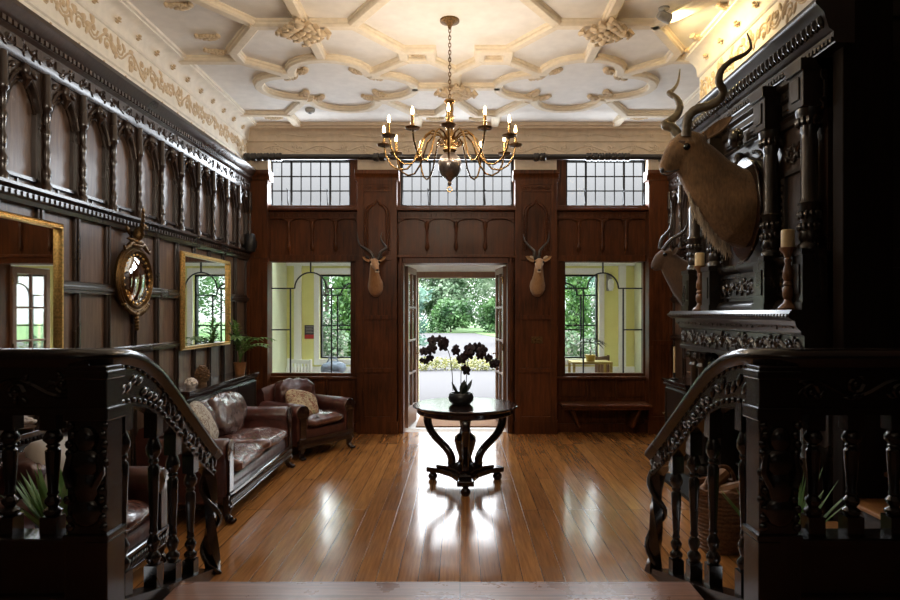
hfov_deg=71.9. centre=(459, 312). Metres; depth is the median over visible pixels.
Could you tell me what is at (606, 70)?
trim
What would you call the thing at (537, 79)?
trim
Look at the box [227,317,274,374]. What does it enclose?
potted palm
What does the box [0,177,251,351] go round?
trim
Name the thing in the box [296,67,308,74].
trim
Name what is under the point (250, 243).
wall speaker
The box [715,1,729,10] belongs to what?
trim
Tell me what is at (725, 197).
head
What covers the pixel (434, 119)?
trim
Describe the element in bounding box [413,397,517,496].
round table
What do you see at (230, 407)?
cushion
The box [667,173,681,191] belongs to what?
trim
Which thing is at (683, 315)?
mantel shelf
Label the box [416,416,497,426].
doormat
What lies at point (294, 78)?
trim
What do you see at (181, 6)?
trim
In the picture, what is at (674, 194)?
trim
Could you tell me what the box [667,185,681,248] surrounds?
trim
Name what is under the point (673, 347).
candle
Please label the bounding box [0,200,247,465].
trim
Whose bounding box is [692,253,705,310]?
candlestick
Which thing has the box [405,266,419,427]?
door
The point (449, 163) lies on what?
chandelier
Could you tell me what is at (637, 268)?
wall
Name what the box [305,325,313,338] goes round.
notice
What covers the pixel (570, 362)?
table
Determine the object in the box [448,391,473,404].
bowl
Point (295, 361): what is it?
garden chair
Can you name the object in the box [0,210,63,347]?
gilt mirror
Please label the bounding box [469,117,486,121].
trim
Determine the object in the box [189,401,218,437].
cushion
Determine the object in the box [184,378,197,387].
ornament
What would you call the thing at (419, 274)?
trim
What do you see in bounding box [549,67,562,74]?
trim
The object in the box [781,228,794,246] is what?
candle
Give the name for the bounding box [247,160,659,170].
trim
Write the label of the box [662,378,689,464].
base cabinet
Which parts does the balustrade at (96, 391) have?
rail panel, newel post, handrail, sloping panel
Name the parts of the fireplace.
arch panel, pedestal panel, cornice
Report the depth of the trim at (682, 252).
8.08 m
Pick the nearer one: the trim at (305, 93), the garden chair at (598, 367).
the trim at (305, 93)
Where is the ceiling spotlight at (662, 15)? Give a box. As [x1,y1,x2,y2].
[656,5,672,23]
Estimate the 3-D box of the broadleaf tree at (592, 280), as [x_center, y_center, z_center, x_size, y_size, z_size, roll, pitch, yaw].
[10.952,-3.626,59.853,9.527,10.626,11.649,0,0,20]
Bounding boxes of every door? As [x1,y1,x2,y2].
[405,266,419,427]
[492,266,505,427]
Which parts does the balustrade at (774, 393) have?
sloping panel, handrail, newel post, rail panel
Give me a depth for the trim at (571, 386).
8.59 m
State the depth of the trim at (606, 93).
7.18 m
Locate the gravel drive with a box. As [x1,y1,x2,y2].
[325,333,592,400]
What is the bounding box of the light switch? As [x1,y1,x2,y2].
[532,337,542,342]
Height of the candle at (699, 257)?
0.133 m
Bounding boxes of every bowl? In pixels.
[17,416,36,431]
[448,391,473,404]
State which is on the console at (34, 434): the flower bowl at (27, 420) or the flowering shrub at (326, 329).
the flower bowl at (27, 420)
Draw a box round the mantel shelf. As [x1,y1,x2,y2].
[667,310,832,320]
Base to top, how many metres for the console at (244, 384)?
0.905 m
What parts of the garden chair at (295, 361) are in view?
leg, leg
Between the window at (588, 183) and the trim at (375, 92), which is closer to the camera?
the trim at (375, 92)
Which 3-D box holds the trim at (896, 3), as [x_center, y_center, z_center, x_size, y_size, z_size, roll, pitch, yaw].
[3.300,-0.180,3.960,1.799,3.660,0.133,0,0,0]
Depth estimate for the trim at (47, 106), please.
5.11 m
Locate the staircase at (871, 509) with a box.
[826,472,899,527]
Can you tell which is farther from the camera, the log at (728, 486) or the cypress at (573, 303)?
the cypress at (573, 303)
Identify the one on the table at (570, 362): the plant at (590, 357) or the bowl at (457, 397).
the plant at (590, 357)
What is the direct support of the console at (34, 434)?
on the floor at (564, 506)
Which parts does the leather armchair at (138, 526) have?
backrest, arm, seat, arm, leg, arm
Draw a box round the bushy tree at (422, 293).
[419,284,432,348]
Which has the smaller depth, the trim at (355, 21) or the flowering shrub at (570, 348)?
the trim at (355, 21)
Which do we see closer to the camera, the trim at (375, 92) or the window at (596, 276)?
the trim at (375, 92)
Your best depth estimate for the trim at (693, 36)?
5.69 m
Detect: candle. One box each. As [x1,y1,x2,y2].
[673,347,674,372]
[695,253,704,265]
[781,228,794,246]
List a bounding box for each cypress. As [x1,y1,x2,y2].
[330,277,350,355]
[565,277,594,355]
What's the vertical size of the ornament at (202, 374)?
0.203 m
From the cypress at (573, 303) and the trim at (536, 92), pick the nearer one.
the trim at (536, 92)
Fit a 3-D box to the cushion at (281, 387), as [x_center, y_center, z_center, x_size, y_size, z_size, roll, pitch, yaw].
[-2.003,1.001,7.543,0.262,0.430,0.561,0,0,34]
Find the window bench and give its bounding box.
[559,401,651,427]
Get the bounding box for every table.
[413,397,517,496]
[568,360,612,371]
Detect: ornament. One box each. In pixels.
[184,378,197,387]
[194,365,210,384]
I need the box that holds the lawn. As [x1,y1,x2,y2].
[332,322,594,340]
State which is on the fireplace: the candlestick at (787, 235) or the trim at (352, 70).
the candlestick at (787, 235)
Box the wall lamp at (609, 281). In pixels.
[606,274,613,290]
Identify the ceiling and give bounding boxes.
[129,0,728,121]
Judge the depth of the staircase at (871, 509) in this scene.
3.71 m
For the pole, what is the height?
0.116 m
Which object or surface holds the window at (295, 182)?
in the wall at (412, 232)
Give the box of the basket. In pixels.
[697,464,740,555]
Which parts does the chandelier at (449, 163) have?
arm, arm, arm, arm, arm, arm, chain, stem, arm, arm, arm, arm, arm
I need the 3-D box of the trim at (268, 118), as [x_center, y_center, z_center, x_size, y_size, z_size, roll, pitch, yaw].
[-2.425,-2.545,8.090,0.244,0.040,0.118,0,0,0]
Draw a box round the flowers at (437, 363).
[419,356,494,370]
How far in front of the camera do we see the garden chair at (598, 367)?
10.12 m
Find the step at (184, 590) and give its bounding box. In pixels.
[163,582,703,599]
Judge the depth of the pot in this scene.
7.50 m
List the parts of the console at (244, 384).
door, door, door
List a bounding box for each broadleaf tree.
[323,277,349,324]
[419,278,435,320]
[419,278,472,314]
[422,278,492,327]
[472,278,494,328]
[565,277,594,319]
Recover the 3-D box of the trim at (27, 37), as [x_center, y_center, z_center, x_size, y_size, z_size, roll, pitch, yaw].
[-2.845,-1.800,5.010,0.170,0.300,6.880,0,0,0]
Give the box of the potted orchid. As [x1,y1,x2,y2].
[419,335,499,404]
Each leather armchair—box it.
[0,452,168,568]
[256,377,354,460]
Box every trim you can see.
[0,0,256,191]
[0,48,251,247]
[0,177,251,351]
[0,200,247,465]
[7,55,248,248]
[19,0,256,161]
[163,1,193,10]
[179,0,721,127]
[194,33,220,40]
[203,48,227,55]
[247,122,670,153]
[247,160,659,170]
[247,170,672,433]
[262,206,648,261]
[265,117,282,119]
[270,261,645,431]
[275,17,331,46]
[284,75,297,80]
[286,263,634,371]
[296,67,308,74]
[297,89,309,96]
[314,94,324,100]
[348,67,362,74]
[361,94,373,100]
[372,89,387,96]
[397,255,514,432]
[409,266,502,271]
[417,272,494,401]
[426,117,443,121]
[434,83,477,102]
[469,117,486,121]
[524,89,540,96]
[528,76,544,80]
[539,94,551,100]
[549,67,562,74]
[578,16,634,46]
[587,94,598,100]
[602,89,615,96]
[603,67,614,74]
[613,75,627,80]
[630,118,647,119]
[664,87,698,139]
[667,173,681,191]
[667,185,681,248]
[670,246,687,339]
[671,186,687,249]
[671,257,685,377]
[682,0,812,100]
[689,33,702,40]
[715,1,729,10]
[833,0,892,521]
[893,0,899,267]
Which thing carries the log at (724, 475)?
in the basket
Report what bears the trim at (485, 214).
attached to the wall at (412, 232)
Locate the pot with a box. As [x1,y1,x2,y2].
[233,362,246,374]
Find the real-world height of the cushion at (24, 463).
0.448 m
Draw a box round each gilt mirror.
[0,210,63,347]
[180,251,230,350]
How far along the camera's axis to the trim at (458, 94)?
6.90 m
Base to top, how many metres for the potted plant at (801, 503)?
0.939 m
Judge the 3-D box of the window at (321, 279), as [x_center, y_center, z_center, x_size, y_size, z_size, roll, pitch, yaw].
[-1.805,0.060,10.530,1.110,1.420,0.100,0,0,0]
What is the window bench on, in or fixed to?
attached to the wall at (412, 232)
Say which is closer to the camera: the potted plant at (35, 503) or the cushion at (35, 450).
the potted plant at (35, 503)
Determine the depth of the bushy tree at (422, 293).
25.90 m
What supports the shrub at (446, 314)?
on the lawn
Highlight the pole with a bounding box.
[243,153,662,161]
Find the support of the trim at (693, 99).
attached to the wall at (678, 351)
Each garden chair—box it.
[287,358,311,371]
[595,355,609,371]
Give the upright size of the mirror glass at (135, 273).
0.400 m
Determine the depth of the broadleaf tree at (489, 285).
54.18 m
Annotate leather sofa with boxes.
[135,391,294,523]
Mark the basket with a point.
(728, 520)
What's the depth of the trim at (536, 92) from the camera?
7.18 m
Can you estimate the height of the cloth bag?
0.328 m
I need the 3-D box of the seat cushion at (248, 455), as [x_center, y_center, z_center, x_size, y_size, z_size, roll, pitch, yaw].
[-2.087,1.255,5.363,0.619,0.203,0.791,0,0,0]
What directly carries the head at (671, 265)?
attached to the wall at (678, 351)
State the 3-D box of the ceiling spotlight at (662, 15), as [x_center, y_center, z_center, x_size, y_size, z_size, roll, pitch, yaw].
[1.714,-2.496,5.201,0.127,0.127,0.089,0,0,-16]
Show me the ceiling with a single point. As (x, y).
(408, 22)
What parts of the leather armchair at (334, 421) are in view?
arm, backrest, leg, arm, seat, arm, arm, leg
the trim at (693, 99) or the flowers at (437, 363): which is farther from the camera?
the flowers at (437, 363)
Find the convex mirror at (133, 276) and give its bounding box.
[114,208,152,330]
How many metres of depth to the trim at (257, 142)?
8.45 m
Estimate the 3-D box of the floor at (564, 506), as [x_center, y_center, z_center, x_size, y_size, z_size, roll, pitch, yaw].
[0.660,1.700,5.600,7.480,0.100,6.000,0,0,0]
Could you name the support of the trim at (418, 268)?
attached to the wall at (610, 297)
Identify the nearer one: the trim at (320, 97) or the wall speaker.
the trim at (320, 97)
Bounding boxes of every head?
[357,233,386,296]
[523,234,551,296]
[651,201,688,304]
[659,33,762,261]
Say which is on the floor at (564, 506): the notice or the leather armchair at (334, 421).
the leather armchair at (334, 421)
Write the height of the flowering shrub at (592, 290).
2.364 m
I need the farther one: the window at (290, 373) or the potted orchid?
the window at (290, 373)
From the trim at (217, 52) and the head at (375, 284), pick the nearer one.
the trim at (217, 52)
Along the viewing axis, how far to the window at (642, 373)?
8.70 m
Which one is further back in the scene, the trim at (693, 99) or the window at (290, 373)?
the window at (290, 373)
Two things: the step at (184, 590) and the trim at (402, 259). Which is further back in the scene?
the trim at (402, 259)
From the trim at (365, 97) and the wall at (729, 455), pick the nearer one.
the wall at (729, 455)
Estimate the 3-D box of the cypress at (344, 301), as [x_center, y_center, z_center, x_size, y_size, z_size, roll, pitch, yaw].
[-2.418,-0.041,13.001,0.786,3.866,0.755,0,0,8]
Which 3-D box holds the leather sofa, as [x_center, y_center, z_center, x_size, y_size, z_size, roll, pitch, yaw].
[-2.152,1.213,5.740,0.786,0.874,1.900,0,0,0]
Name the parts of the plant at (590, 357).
pot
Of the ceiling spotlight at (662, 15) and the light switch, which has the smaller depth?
the ceiling spotlight at (662, 15)
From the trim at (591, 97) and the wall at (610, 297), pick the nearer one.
the trim at (591, 97)
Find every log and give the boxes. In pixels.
[700,468,729,489]
[719,481,738,492]
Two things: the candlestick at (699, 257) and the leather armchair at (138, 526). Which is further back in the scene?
the candlestick at (699, 257)
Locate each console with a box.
[0,422,67,460]
[177,372,258,406]
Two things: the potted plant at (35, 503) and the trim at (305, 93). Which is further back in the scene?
the trim at (305, 93)
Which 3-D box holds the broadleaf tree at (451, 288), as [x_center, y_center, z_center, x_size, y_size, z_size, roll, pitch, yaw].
[-1.795,-2.455,59.574,5.984,8.278,6.253,0,0,40]
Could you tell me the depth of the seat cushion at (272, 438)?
6.05 m
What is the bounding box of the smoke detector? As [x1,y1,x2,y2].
[305,107,314,113]
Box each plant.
[0,465,67,527]
[575,338,608,361]
[719,468,844,523]
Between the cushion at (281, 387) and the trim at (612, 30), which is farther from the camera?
the cushion at (281, 387)
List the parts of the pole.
rod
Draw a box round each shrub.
[323,309,350,355]
[426,297,477,332]
[475,296,494,332]
[565,330,594,355]
[567,286,594,339]
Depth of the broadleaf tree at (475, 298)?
67.76 m
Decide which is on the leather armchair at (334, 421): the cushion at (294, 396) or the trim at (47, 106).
the cushion at (294, 396)
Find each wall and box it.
[1,73,243,465]
[271,160,644,431]
[272,263,286,372]
[287,266,633,404]
[634,263,640,371]
[675,198,691,377]
[708,18,899,520]
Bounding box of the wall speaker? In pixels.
[244,233,256,251]
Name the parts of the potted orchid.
flower, flower, flower, flower, flower, flower stem, flower, flower, flower, flower, flower, flower, flower, flower, flower, flower stem, flower, flower, flower, flower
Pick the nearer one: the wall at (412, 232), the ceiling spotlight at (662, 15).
the ceiling spotlight at (662, 15)
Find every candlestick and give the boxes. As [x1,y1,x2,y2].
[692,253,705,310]
[777,228,796,309]
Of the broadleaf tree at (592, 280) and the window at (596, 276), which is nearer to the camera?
the window at (596, 276)
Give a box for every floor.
[133,432,740,589]
[405,413,505,431]
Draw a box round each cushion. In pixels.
[15,452,45,498]
[23,436,67,492]
[126,499,148,533]
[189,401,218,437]
[206,391,247,435]
[218,426,287,450]
[234,442,263,472]
[274,377,317,402]
[285,389,318,414]
[308,409,342,427]
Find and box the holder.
[670,347,677,379]
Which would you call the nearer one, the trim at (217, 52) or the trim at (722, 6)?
the trim at (722, 6)
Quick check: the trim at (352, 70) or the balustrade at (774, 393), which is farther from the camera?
the trim at (352, 70)
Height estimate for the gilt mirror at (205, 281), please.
1.030 m
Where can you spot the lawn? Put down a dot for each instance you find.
(472, 329)
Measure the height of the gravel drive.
0.170 m
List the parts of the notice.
red panel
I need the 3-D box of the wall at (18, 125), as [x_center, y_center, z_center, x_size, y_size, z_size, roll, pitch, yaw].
[-3.005,-0.405,2.825,0.150,4.310,12.050,0,0,0]
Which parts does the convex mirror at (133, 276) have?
round frame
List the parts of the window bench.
seat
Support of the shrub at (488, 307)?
on the lawn
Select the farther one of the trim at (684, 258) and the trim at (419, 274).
the trim at (419, 274)
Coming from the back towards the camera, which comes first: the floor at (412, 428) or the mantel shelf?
the floor at (412, 428)
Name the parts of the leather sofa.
backrest, arm, seat, leg, arm, arm, leg, arm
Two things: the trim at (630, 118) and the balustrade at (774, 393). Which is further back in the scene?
the trim at (630, 118)
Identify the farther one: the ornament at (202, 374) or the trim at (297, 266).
the trim at (297, 266)
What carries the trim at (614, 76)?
attached to the ceiling
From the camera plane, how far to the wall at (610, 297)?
10.42 m
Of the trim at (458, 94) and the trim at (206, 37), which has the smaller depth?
the trim at (206, 37)
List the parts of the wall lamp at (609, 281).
lamp shade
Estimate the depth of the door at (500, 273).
9.13 m
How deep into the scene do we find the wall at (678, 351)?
8.29 m
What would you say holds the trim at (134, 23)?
attached to the wall at (18, 125)
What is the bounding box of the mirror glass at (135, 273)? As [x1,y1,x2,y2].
[124,257,146,301]
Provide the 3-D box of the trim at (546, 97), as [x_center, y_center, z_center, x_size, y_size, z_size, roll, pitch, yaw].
[0.979,-2.545,7.342,0.244,0.040,0.118,0,0,34]
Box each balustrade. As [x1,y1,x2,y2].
[0,348,222,599]
[644,348,899,599]
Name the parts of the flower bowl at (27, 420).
flower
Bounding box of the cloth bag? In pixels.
[321,358,345,371]
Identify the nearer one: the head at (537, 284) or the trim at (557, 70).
the trim at (557, 70)
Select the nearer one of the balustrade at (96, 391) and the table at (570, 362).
the balustrade at (96, 391)
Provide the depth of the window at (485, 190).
8.71 m
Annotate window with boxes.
[271,160,349,205]
[271,262,352,375]
[320,275,350,358]
[401,160,512,205]
[563,262,644,375]
[565,275,597,358]
[566,160,644,205]
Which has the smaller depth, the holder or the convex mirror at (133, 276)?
the convex mirror at (133, 276)
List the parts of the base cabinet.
door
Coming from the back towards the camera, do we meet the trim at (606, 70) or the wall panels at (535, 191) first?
the wall panels at (535, 191)
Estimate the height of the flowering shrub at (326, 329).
1.765 m
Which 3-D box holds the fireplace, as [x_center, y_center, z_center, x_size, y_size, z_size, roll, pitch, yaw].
[2.485,-0.140,5.060,0.970,3.580,2.520,0,0,0]
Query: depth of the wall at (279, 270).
10.00 m
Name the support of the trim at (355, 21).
attached to the ceiling
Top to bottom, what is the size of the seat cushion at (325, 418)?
0.196 m
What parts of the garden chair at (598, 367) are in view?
leg, backrest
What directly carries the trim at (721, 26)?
attached to the wall at (729, 455)
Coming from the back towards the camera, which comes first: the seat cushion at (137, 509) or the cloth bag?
the cloth bag
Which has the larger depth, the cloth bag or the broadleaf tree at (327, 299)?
the broadleaf tree at (327, 299)
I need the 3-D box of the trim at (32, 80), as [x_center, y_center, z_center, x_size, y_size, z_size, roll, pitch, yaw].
[-2.877,-1.248,5.164,0.105,0.815,6.652,0,0,0]
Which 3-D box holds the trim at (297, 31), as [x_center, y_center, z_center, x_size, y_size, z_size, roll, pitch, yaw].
[-1.375,-2.457,5.440,0.380,0.094,0.380,0,0,42]
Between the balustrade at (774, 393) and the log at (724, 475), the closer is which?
the balustrade at (774, 393)
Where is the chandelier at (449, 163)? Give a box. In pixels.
[377,16,522,191]
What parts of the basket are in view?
handle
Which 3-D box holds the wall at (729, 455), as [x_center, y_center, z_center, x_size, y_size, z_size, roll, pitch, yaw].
[2.870,-0.430,5.090,0.900,4.260,2.220,0,0,0]
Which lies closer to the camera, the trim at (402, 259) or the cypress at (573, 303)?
the trim at (402, 259)
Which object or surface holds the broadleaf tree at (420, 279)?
on the lawn
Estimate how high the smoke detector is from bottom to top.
0.058 m
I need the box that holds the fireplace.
[664,0,854,505]

